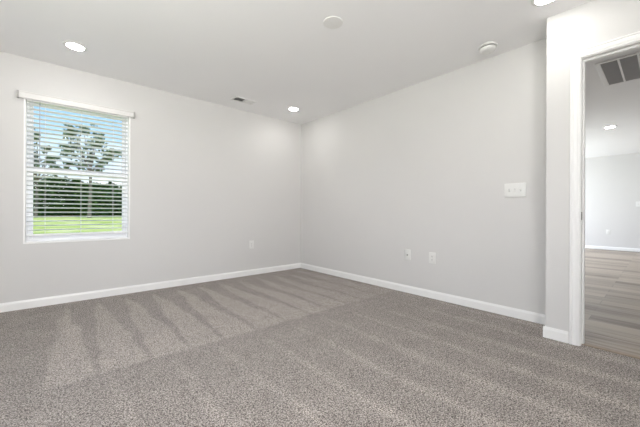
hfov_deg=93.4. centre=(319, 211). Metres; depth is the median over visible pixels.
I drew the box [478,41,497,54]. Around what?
smoke detector
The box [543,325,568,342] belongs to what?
baseboard
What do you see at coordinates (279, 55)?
ceiling
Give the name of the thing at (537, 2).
diffuser
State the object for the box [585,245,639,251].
baseboard
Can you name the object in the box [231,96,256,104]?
ceiling vent
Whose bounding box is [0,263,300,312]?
baseboard
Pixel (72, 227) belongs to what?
ground
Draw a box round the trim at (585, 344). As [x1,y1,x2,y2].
[582,343,639,358]
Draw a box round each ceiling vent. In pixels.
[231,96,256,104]
[594,52,639,86]
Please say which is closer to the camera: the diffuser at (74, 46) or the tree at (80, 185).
the diffuser at (74, 46)
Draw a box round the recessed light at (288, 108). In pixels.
[287,107,299,110]
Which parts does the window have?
sash, sash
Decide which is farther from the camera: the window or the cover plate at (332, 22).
the window
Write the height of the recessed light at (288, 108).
0.015 m
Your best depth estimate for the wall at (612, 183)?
7.77 m
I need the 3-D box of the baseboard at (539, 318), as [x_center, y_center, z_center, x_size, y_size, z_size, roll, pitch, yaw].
[0.818,0.912,3.820,0.014,0.083,3.472,0,0,-41]
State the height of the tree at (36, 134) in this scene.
18.747 m
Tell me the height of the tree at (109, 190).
9.583 m
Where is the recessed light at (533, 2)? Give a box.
[531,0,554,5]
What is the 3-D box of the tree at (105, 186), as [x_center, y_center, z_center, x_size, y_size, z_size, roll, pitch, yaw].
[-65.878,-3.782,92.035,9.465,11.599,8.574,0,0,-39]
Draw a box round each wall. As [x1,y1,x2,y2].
[0,51,300,302]
[301,38,546,314]
[546,0,639,331]
[585,153,639,251]
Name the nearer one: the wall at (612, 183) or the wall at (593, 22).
the wall at (593, 22)
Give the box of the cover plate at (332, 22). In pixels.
[323,16,342,28]
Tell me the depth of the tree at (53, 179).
66.93 m
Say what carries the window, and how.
attached to the wall at (208, 180)
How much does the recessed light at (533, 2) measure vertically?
0.015 m
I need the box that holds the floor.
[0,248,639,426]
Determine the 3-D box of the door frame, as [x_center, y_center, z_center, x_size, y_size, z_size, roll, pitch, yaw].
[2.177,-0.089,1.887,0.156,2.136,0.936,0,0,-41]
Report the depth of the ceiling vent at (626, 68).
3.11 m
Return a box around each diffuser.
[66,43,83,50]
[535,0,552,4]
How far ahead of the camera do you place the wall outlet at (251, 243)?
4.52 m
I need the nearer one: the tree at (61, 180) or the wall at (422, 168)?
the wall at (422, 168)
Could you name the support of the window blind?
attached to the wall at (208, 180)
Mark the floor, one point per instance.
(285, 348)
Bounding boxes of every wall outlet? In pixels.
[249,240,253,248]
[429,252,435,263]
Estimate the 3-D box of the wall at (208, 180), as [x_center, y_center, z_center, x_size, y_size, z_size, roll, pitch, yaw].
[-1.953,-0.228,3.825,4.428,2.540,0.160,0,0,-41]
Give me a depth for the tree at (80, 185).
72.51 m
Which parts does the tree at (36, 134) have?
crown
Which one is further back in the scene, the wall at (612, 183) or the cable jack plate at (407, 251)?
the wall at (612, 183)
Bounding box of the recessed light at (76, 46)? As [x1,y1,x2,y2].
[62,41,87,51]
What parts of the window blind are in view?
ladder cord, rail, ladder cord, ladder cord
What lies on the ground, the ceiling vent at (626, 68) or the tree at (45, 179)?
the tree at (45, 179)
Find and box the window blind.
[17,90,134,235]
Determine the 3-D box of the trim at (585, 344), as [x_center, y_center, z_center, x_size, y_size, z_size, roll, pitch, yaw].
[2.177,0.959,1.891,0.056,0.011,0.812,0,0,-41]
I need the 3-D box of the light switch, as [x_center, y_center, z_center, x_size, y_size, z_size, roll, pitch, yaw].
[1.765,-0.199,2.735,0.022,0.126,0.171,0,0,-41]
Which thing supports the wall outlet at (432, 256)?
attached to the wall at (422, 168)
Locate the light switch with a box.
[504,183,525,196]
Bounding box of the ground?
[33,217,121,233]
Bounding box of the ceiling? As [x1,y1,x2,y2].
[0,0,639,157]
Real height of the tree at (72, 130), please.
18.938 m
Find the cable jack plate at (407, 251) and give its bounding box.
[405,249,410,259]
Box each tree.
[33,128,70,217]
[33,178,66,215]
[44,175,66,215]
[56,176,85,215]
[59,124,121,217]
[74,182,110,215]
[101,182,118,191]
[106,186,121,215]
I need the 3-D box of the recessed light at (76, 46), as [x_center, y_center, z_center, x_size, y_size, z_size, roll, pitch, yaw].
[-2.211,-1.493,2.724,0.176,0.015,0.176,0,0,-41]
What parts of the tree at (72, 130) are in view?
crown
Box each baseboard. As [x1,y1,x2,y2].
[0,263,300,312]
[301,263,545,324]
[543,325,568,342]
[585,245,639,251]
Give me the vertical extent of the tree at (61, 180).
11.283 m
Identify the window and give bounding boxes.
[23,98,129,243]
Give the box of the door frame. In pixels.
[569,31,639,345]

